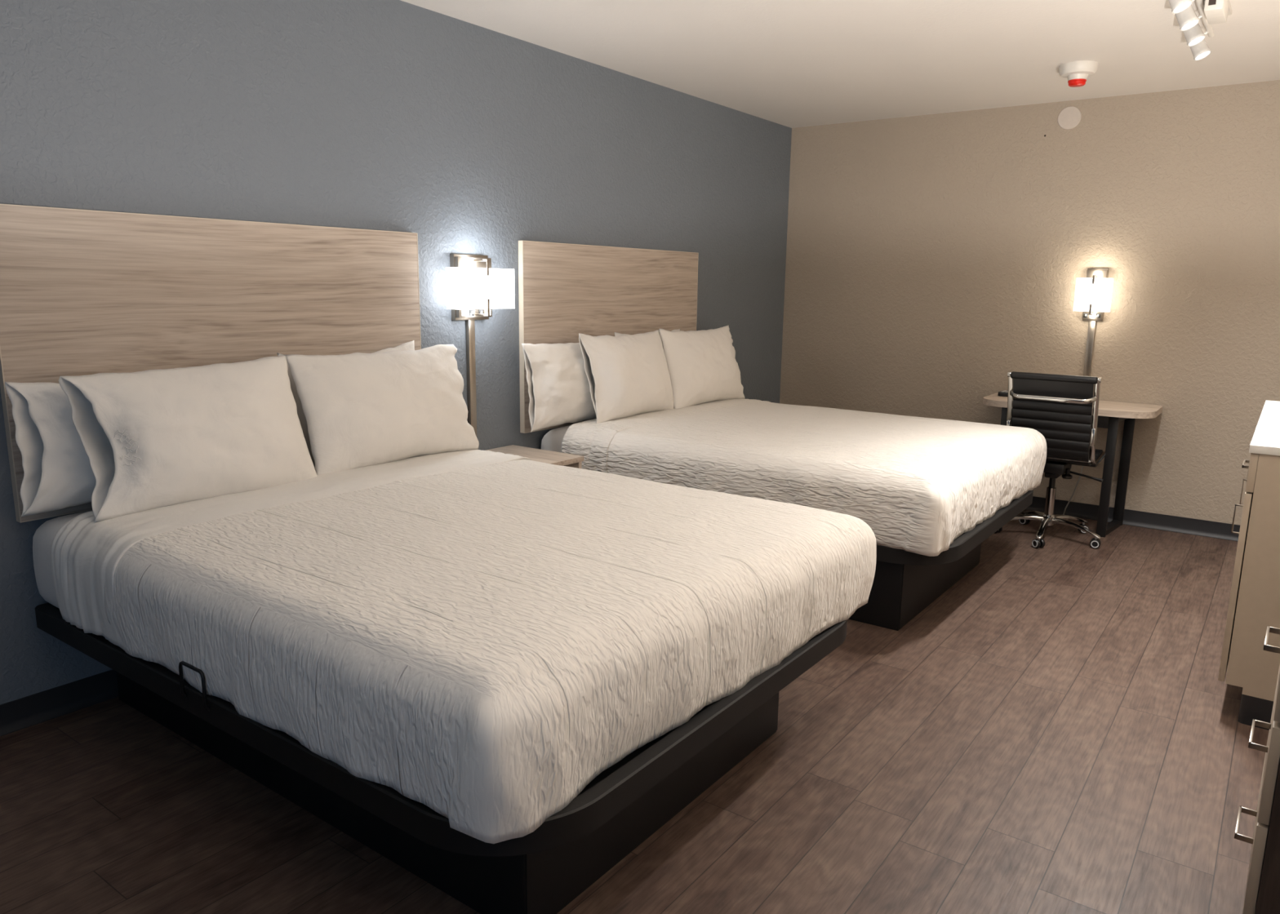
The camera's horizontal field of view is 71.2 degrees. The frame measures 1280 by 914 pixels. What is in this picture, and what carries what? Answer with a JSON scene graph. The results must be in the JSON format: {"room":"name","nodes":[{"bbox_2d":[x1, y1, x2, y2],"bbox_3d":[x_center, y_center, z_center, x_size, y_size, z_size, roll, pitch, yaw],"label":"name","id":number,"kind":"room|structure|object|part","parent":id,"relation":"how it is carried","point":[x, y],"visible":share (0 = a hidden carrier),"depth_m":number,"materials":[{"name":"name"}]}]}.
{"room":"hotel room","nodes":[
{"label":"hotel room","id":0,"kind":"room"},
{"bbox_2d":[0,0,791,704],"bbox_3d":[-1.637,-0.495,3.202,0.100,2.580,9.130,9,13,35],"label":"wall","id":1,"kind":"structure","parent":0,"point":[466,138],"depth_m":3.72,"materials":[{"name":"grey paint"}]},
{"bbox_2d":[0,669,118,736],"bbox_3d":[-1.606,0.733,3.401,0.022,0.095,9.129,9,13,35],"label":"baseboard","id":2,"kind":"structure","parent":1,"relation":"attached to","point":[33,709],"depth_m":2.96,"materials":[{"name":"black plastic"}]},
{"bbox_2d":[0,204,421,523],"bbox_3d":[-1.464,-0.387,3.352,0.031,0.966,1.615,9,13,35],"label":"headboard","id":3,"kind":"object","parent":1,"relation":"attached to","point":[83,292],"visible":0.7,"depth_m":3.10,"materials":[{"name":"brown wood"}]},
{"bbox_2d":[445,253,515,436],"bbox_3d":[-0.759,-0.478,4.228,0.136,0.935,0.370,9,13,35],"label":"wall lamp","id":4,"kind":"object","parent":1,"relation":"attached to","point":[474,289],"visible":0.98,"depth_m":4.15,"materials":[{"name":"silver metal"}]},
{"bbox_2d":[461,310,467,315],"bbox_3d":[-0.812,-0.667,4.139,0.004,0.028,0.036,9,13,35],"label":"outlet","id":5,"kind":"object","parent":4,"relation":"attached to","point":[464,313],"depth_m":4.14,"materials":[{"name":"white plastic"}]},
{"bbox_3d":[-0.799,-0.796,4.200,0.028,0.300,0.215,9,13,35],"label":"wall plate","id":6,"kind":"part","parent":4,"relation":"part of","materials":[{"name":"silver metal"}]},
{"bbox_3d":[-0.808,-0.338,4.290,0.022,0.635,0.038,9,13,35],"label":"cord","id":7,"kind":"part","parent":4,"relation":"part of","materials":[{"name":"silver metal"}]},
{"bbox_2d":[469,310,473,315],"bbox_3d":[-0.787,-0.673,4.175,0.003,0.028,0.026,9,13,35],"label":"switch","id":8,"kind":"object","parent":4,"relation":"attached to","point":[471,312],"depth_m":4.17,"materials":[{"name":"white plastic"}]},
{"bbox_3d":[-0.778,-0.793,4.185,0.024,0.276,0.211,9,13,35],"label":"plate","id":9,"kind":"part","parent":4,"relation":"part of","materials":[{"name":"silver metal"}]},
{"bbox_3d":[-0.735,-0.783,4.155,0.075,0.185,0.370,9,13,35],"label":"lamp shade","id":10,"kind":"part","parent":4,"relation":"part of","materials":[{"name":"white fabric"}]},
{"bbox_2d":[518,240,698,433],"bbox_3d":[-0.123,-0.714,5.160,0.031,0.966,1.616,9,13,35],"label":"headboard","id":11,"kind":"object","parent":1,"relation":"attached to","point":[566,291],"visible":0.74,"depth_m":4.93,"materials":[{"name":"brown wood"}]},
{"bbox_2d":[0,510,1269,913],"bbox_3d":[-0.089,1.059,2.336,3.980,0.100,9.330,9,13,35],"label":"floor","id":12,"kind":"structure","parent":0,"point":[1056,731],"depth_m":2.56,"materials":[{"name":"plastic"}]},
{"bbox_2d":[35,602,847,913],"bbox_3d":[-0.583,0.641,2.939,2.105,0.478,1.722,9,13,35],"label":"frame","id":13,"kind":"object","parent":12,"relation":"on","point":[542,871],"visible":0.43,"depth_m":2.19,"materials":[{"name":"black laminate"}]},
{"bbox_2d":[32,510,93,608],"bbox_3d":[-0.583,0.342,2.900,2.114,0.310,1.704,9,13,35],"label":"mattress","id":14,"kind":"object","parent":13,"relation":"on","point":[44,535],"visible":0.02,"depth_m":2.77,"materials":[{"name":"fabric"}]},
{"bbox_2d":[4,382,96,516],"bbox_3d":[-1.643,-0.062,2.978,0.200,0.424,0.770,11,15,43],"label":"pillow","id":15,"kind":"object","parent":14,"relation":"on","point":[58,473],"visible":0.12,"depth_m":2.73,"materials":[{"name":"fabric"}]},
{"bbox_2d":[49,449,531,647],"bbox_3d":[-1.101,0.235,3.264,0.399,0.332,1.745,9,13,35],"label":"sheet","id":16,"kind":"object","parent":14,"relation":"on","point":[84,553],"visible":0.72,"depth_m":2.69,"materials":[{"name":"white fabric"}]},
{"bbox_2d":[58,355,317,522],"bbox_3d":[-1.446,-0.081,2.962,0.272,0.458,0.773,10,14,40],"label":"pillow","id":17,"kind":"object","parent":16,"relation":"on","point":[151,439],"visible":0.98,"depth_m":2.84,"materials":[{"name":"fabric"}]},
{"bbox_2d":[284,344,479,475],"bbox_3d":[-0.990,-0.205,3.600,0.252,0.458,0.838,8,13,33],"label":"pillow","id":18,"kind":"object","parent":16,"relation":"on","point":[360,411],"visible":0.99,"depth_m":3.46,"materials":[{"name":"white fabric"}]},
{"bbox_2d":[276,340,414,467],"bbox_3d":[-1.147,-0.215,3.647,0.167,0.492,0.671,8,13,34],"label":"pillow","id":19,"kind":"object","parent":14,"relation":"on","point":[409,345],"visible":0.03,"depth_m":3.42,"materials":[{"name":"white fabric"}]},
{"bbox_2d":[104,458,876,844],"bbox_3d":[-0.357,0.358,2.734,1.592,0.330,1.759,9,13,35],"label":"coverlet","id":20,"kind":"object","parent":14,"relation":"on","point":[478,646],"visible":1,"depth_m":2.16,"materials":[{"name":"white fabric"}]},
{"bbox_3d":[0.101,0.819,2.424,0.005,0.323,1.186,9,13,35],"label":"panel","id":21,"kind":"part","parent":13,"relation":"part of","materials":[{"name":"black laminate"}]},
{"bbox_2d":[484,444,583,468],"bbox_3d":[-0.590,0.303,4.320,0.473,0.622,0.430,9,13,35],"label":"nightstand","id":22,"kind":"object","parent":12,"relation":"on","point":[550,457],"visible":0.13,"depth_m":4.30,"materials":[{"name":"brown wood"}]},
{"bbox_3d":[-0.476,0.287,4.476,0.458,0.597,0.022,9,13,35],"label":"panel","id":23,"kind":"part","parent":22,"relation":"part of","materials":[{"name":"brown wood"}]},
{"bbox_2d":[848,489,1033,631],"bbox_3d":[0.832,0.337,4.837,2.125,0.402,1.710,9,13,35],"label":"frame","id":24,"kind":"object","parent":12,"relation":"on","point":[904,584],"visible":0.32,"depth_m":3.86,"materials":[{"name":"black laminate"}]},
{"bbox_2d":[541,425,570,453],"bbox_3d":[0.828,0.000,4.792,2.124,0.310,1.734,9,13,35],"label":"mattress","id":25,"kind":"object","parent":24,"relation":"on","point":[552,441],"visible":0.09,"depth_m":4.66,"materials":[{"name":"fabric"}]},
{"bbox_2d":[521,342,596,432],"bbox_3d":[-0.338,-0.397,4.745,0.170,0.440,0.770,8,13,35],"label":"pillow","id":26,"kind":"object","parent":25,"relation":"on","point":[559,393],"visible":0.62,"depth_m":4.55,"materials":[{"name":"fabric"}]},
{"bbox_2d":[614,328,679,346],"bbox_3d":[0.068,-0.513,5.287,0.171,0.467,0.664,9,14,38],"label":"pillow","id":27,"kind":"object","parent":25,"relation":"on","point":[616,335],"visible":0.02,"depth_m":5.05,"materials":[{"name":"white fabric"}]},
{"bbox_2d":[561,399,769,472],"bbox_3d":[0.234,-0.120,5.210,0.308,0.331,1.779,9,13,35],"label":"sheet","id":28,"kind":"object","parent":25,"relation":"on","point":[588,439],"visible":0.61,"depth_m":4.57,"materials":[{"name":"white fabric"}]},
{"bbox_2d":[578,329,674,423],"bbox_3d":[-0.048,-0.452,4.914,0.244,0.472,0.734,10,14,38],"label":"pillow","id":29,"kind":"object","parent":28,"relation":"on","point":[630,373],"visible":1,"depth_m":4.76,"materials":[{"name":"fabric"}]},
{"bbox_2d":[658,324,745,408],"bbox_3d":[0.403,-0.557,5.488,0.262,0.476,0.824,11,15,41],"label":"pillow","id":30,"kind":"object","parent":28,"relation":"on","point":[703,367],"visible":0.96,"depth_m":5.33,"materials":[{"name":"white fabric"}]},
{"bbox_2d":[607,402,1046,556],"bbox_3d":[1.001,0.008,4.660,1.746,0.332,1.794,9,13,35],"label":"coverlet","id":31,"kind":"object","parent":25,"relation":"on","point":[920,484],"visible":0.95,"depth_m":4.08,"materials":[{"name":"white fabric"}]},
{"bbox_3d":[1.456,0.488,4.251,0.005,0.323,1.187,9,13,35],"label":"panel","id":32,"kind":"part","parent":24,"relation":"part of","materials":[{"name":"black laminate"}]},
{"bbox_2d":[995,371,1106,548],"bbox_3d":[2.423,-0.009,5.215,0.597,0.985,0.628,9,13,35],"label":"office chair","id":33,"kind":"object","parent":12,"relation":"on","point":[1060,407],"visible":0.74,"depth_m":5.00,"materials":[{"name":"black leather"}]},
{"bbox_3d":[2.256,-0.265,5.317,0.027,0.509,0.577,9,13,35],"label":"rail","id":34,"kind":"part","parent":33,"relation":"part of","materials":[{"name":"silver metal"}]},
{"bbox_3d":[2.256,0.373,5.336,0.283,0.072,0.042,4,11,15],"label":"arm","id":35,"kind":"part","parent":33,"relation":"part of","materials":[{"name":"silver metal"}]},
{"bbox_3d":[2.408,0.352,5.457,0.042,0.072,0.283,0,11,-3],"label":"arm","id":36,"kind":"part","parent":33,"relation":"part of","materials":[{"name":"silver metal"}]},
{"bbox_3d":[2.325,0.408,5.156,0.042,0.072,0.283,8,13,32],"label":"arm","id":37,"kind":"part","parent":33,"relation":"part of","materials":[{"name":"silver metal"}]},
{"bbox_3d":[2.298,-0.230,4.997,0.410,0.459,0.120,9,13,35],"label":"backrest","id":38,"kind":"part","parent":33,"relation":"part of","materials":[{"name":"black leather"}]},
{"bbox_3d":[2.463,0.095,5.150,0.056,0.055,0.056,9,13,35],"label":"tension knob","id":39,"kind":"part","parent":33,"relation":"part of","materials":[{"name":"black plastic"}]},
{"bbox_3d":[2.572,0.374,5.352,0.283,0.072,0.042,-3,12,-21],"label":"arm","id":40,"kind":"part","parent":33,"relation":"part of","materials":[{"name":"silver metal"}]},
{"bbox_3d":[2.464,-0.023,5.274,0.410,0.065,0.481,9,13,35],"label":"seat","id":41,"kind":"part","parent":33,"relation":"part of","materials":[{"name":"black leather"}]},
{"bbox_3d":[2.521,0.409,5.167,0.042,0.072,0.283,-8,14,-38],"label":"arm","id":42,"kind":"part","parent":33,"relation":"part of","materials":[{"name":"silver metal"}]},
{"bbox_3d":[2.528,0.099,5.113,0.020,0.057,0.227,-10,15,-44],"label":"lever","id":43,"kind":"part","parent":33,"relation":"part of","materials":[{"name":"black metal"}]},
{"bbox_3d":[2.615,-0.210,5.061,0.027,0.509,0.577,9,13,35],"label":"rail","id":44,"kind":"part","parent":33,"relation":"part of","materials":[{"name":"silver metal"}]},
{"bbox_2d":[982,393,1162,537],"bbox_3d":[2.630,0.039,5.563,0.964,0.765,0.490,9,13,35],"label":"desk","id":45,"kind":"object","parent":12,"relation":"on","point":[1110,414],"visible":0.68,"depth_m":5.31,"materials":[{"name":"brown wood"}]},
{"bbox_2d":[998,390,1008,396],"bbox_3d":[2.411,-0.463,5.748,0.170,0.144,0.150,9,13,35],"label":"telephone","id":46,"kind":"object","parent":45,"relation":"on","point":[1004,393],"visible":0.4,"depth_m":5.74,"materials":[{"name":"black plastic"}]},
{"bbox_3d":[2.370,0.013,5.777,0.056,0.727,0.415,8,13,31],"label":"leg frame","id":47,"kind":"part","parent":45,"relation":"part of","materials":[{"name":"black metal"}]},
{"bbox_3d":[2.518,-0.239,5.382,0.554,0.077,0.020,9,13,35],"label":"rail","id":48,"kind":"part","parent":45,"relation":"part of","materials":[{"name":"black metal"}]},
{"bbox_2d":[1062,466,1083,515],"bbox_3d":[2.722,0.055,5.652,0.125,0.698,0.151,-4,12,-25],"label":"power cord","id":49,"kind":"object","parent":45,"relation":"hanging from","point":[1082,466],"visible":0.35,"depth_m":5.62,"materials":[{"name":"black plastic"}]},
{"bbox_3d":[2.882,0.091,5.411,0.056,0.727,0.416,10,14,40],"label":"leg frame","id":50,"kind":"part","parent":45,"relation":"part of","materials":[{"name":"black metal"}]},
{"bbox_2d":[1217,400,1279,730],"bbox_3d":[2.689,0.355,3.424,0.676,0.952,1.553,9,13,35],"label":"base cabinet","id":51,"kind":"object","parent":12,"relation":"on","point":[1254,605],"visible":1,"depth_m":2.96,"materials":[{"name":"beige laminate"}]},
{"bbox_3d":[2.140,0.407,3.196,0.019,0.657,0.509,9,13,35],"label":"door","id":52,"kind":"part","parent":51,"relation":"part of","materials":[{"name":"beige laminate"}]},
{"bbox_3d":[2.006,0.208,3.002,0.024,0.100,0.010,9,13,35],"label":"handle","id":53,"kind":"part","parent":51,"relation":"part of","materials":[{"name":"silver metal"}]},
{"bbox_3d":[2.308,0.135,3.410,0.024,0.100,0.010,9,13,35],"label":"handle","id":54,"kind":"part","parent":51,"relation":"part of","materials":[{"name":"silver metal"}]},
{"bbox_3d":[2.089,0.024,3.077,0.022,0.010,0.130,9,13,35],"label":"handle","id":55,"kind":"part","parent":51,"relation":"part of","materials":[{"name":"silver metal"}]},
{"bbox_3d":[2.147,0.016,3.120,0.022,0.127,0.509,9,13,35],"label":"drawer","id":56,"kind":"part","parent":51,"relation":"part of","materials":[{"name":"beige laminate"}]},
{"bbox_2d":[1248,400,1279,456],"bbox_3d":[2.703,-0.098,3.331,0.658,0.026,1.553,9,13,35],"label":"countertop","id":57,"kind":"structure","parent":51,"relation":"on","point":[1265,440],"depth_m":3.16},
{"bbox_2d":[1234,626,1279,913],"bbox_3d":[1.533,0.689,1.784,0.538,0.882,0.488,9,13,36],"label":"chest","id":58,"kind":"object","parent":12,"relation":"on","point":[1262,895],"visible":1,"depth_m":1.74,"materials":[{"name":"brown wood"}]},
{"bbox_3d":[1.300,0.788,1.918,0.033,0.012,0.130,9,13,36],"label":"handle","id":59,"kind":"part","parent":58,"relation":"part of","materials":[{"name":"silver metal"}]},
{"bbox_3d":[1.350,0.784,1.942,0.018,0.200,0.472,9,13,36],"label":"drawer","id":60,"kind":"part","parent":58,"relation":"part of","materials":[{"name":"beige laminate"}]},
{"bbox_3d":[1.303,0.585,1.879,0.033,0.012,0.130,9,13,36],"label":"handle","id":61,"kind":"part","parent":58,"relation":"part of","materials":[{"name":"silver metal"}]},
{"bbox_3d":[1.353,0.581,1.903,0.018,0.200,0.472,9,13,36],"label":"drawer","id":62,"kind":"part","parent":58,"relation":"part of","materials":[{"name":"beige laminate"}]},
{"bbox_3d":[1.306,0.376,1.839,0.033,0.012,0.130,9,13,36],"label":"handle","id":63,"kind":"part","parent":58,"relation":"part of","materials":[{"name":"silver metal"}]},
{"bbox_3d":[1.357,0.372,1.863,0.018,0.200,0.472,9,13,36],"label":"drawer","id":64,"kind":"part","parent":58,"relation":"part of","materials":[{"name":"beige laminate"}]},
{"bbox_2d":[400,0,1279,128],"bbox_3d":[-0.050,-1.573,1.831,3.980,0.100,9.330,9,13,35],"label":"ceiling","id":65,"kind":"structure","parent":0,"point":[792,64],"depth_m":4.31,"materials":[{"name":"paint"}]},
{"bbox_2d":[1058,60,1098,87],"bbox_3d":[2.261,-1.971,4.618,0.184,0.101,0.184,9,13,35],"label":"smoke detector","id":66,"kind":"object","parent":65,"relation":"attached to","point":[1077,73],"visible":1,"depth_m":4.57,"materials":[{"name":"white plastic"}]},
{"bbox_2d":[1168,0,1231,61],"bbox_3d":[2.110,-1.712,3.392,0.166,0.152,1.340,9,13,35],"label":"track light","id":67,"kind":"object","parent":65,"relation":"attached to","point":[1211,11],"visible":1,"depth_m":3.49,"materials":[{"name":"white plastic"}]},
{"bbox_2d":[779,80,1279,524],"bbox_3d":[2.651,-0.921,5.752,3.780,2.580,0.100,9,13,35],"label":"wall","id":68,"kind":"structure","parent":0,"point":[931,260],"depth_m":5.63,"materials":[{"name":"beige paint"}]},
{"bbox_2d":[1057,106,1081,129],"bbox_3d":[2.634,-2.081,5.485,0.134,0.134,0.009,9,13,35],"label":"disc","id":69,"kind":"object","parent":68,"relation":"attached to","point":[1069,117],"visible":1,"depth_m":5.48,"materials":[{"name":"white plastic"}]},
{"bbox_2d":[1073,268,1113,376],"bbox_3d":[2.783,-0.775,5.531,0.195,0.770,0.136,9,13,35],"label":"wall lamp","id":70,"kind":"object","parent":68,"relation":"attached to","point":[1093,294],"visible":0.93,"depth_m":5.46,"materials":[{"name":"silver metal"}]},
{"bbox_3d":[2.814,-0.626,5.607,0.038,0.450,0.022,9,13,35],"label":"cord","id":71,"kind":"part","parent":70,"relation":"part of","materials":[{"name":"silver metal"}]},
{"bbox_3d":[2.772,-0.992,5.469,0.195,0.200,0.075,9,13,35],"label":"lamp shade","id":72,"kind":"part","parent":70,"relation":"part of","materials":[{"name":"beige fabric"}]},
{"bbox_3d":[2.803,-1.000,5.511,0.111,0.296,0.024,9,13,35],"label":"plate","id":73,"kind":"part","parent":70,"relation":"part of","materials":[{"name":"silver metal"}]},
{"bbox_3d":[2.818,-1.004,5.532,0.115,0.320,0.028,9,13,35],"label":"wall plate","id":74,"kind":"part","parent":70,"relation":"part of","materials":[{"name":"silver metal"}]},
{"bbox_2d":[1095,313,1100,318],"bbox_3d":[2.821,-0.870,5.505,0.026,0.028,0.003,9,13,35],"label":"switch","id":75,"kind":"object","parent":70,"relation":"attached to","point":[1097,315],"depth_m":5.50,"materials":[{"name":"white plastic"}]},
{"bbox_2d":[1024,496,1239,542],"bbox_3d":[2.603,0.309,5.933,3.750,0.095,0.022,9,13,35],"label":"baseboard","id":76,"kind":"structure","parent":68,"relation":"attached to","point":[1199,527],"depth_m":5.53,"materials":[{"name":"black plastic"}]}
]}

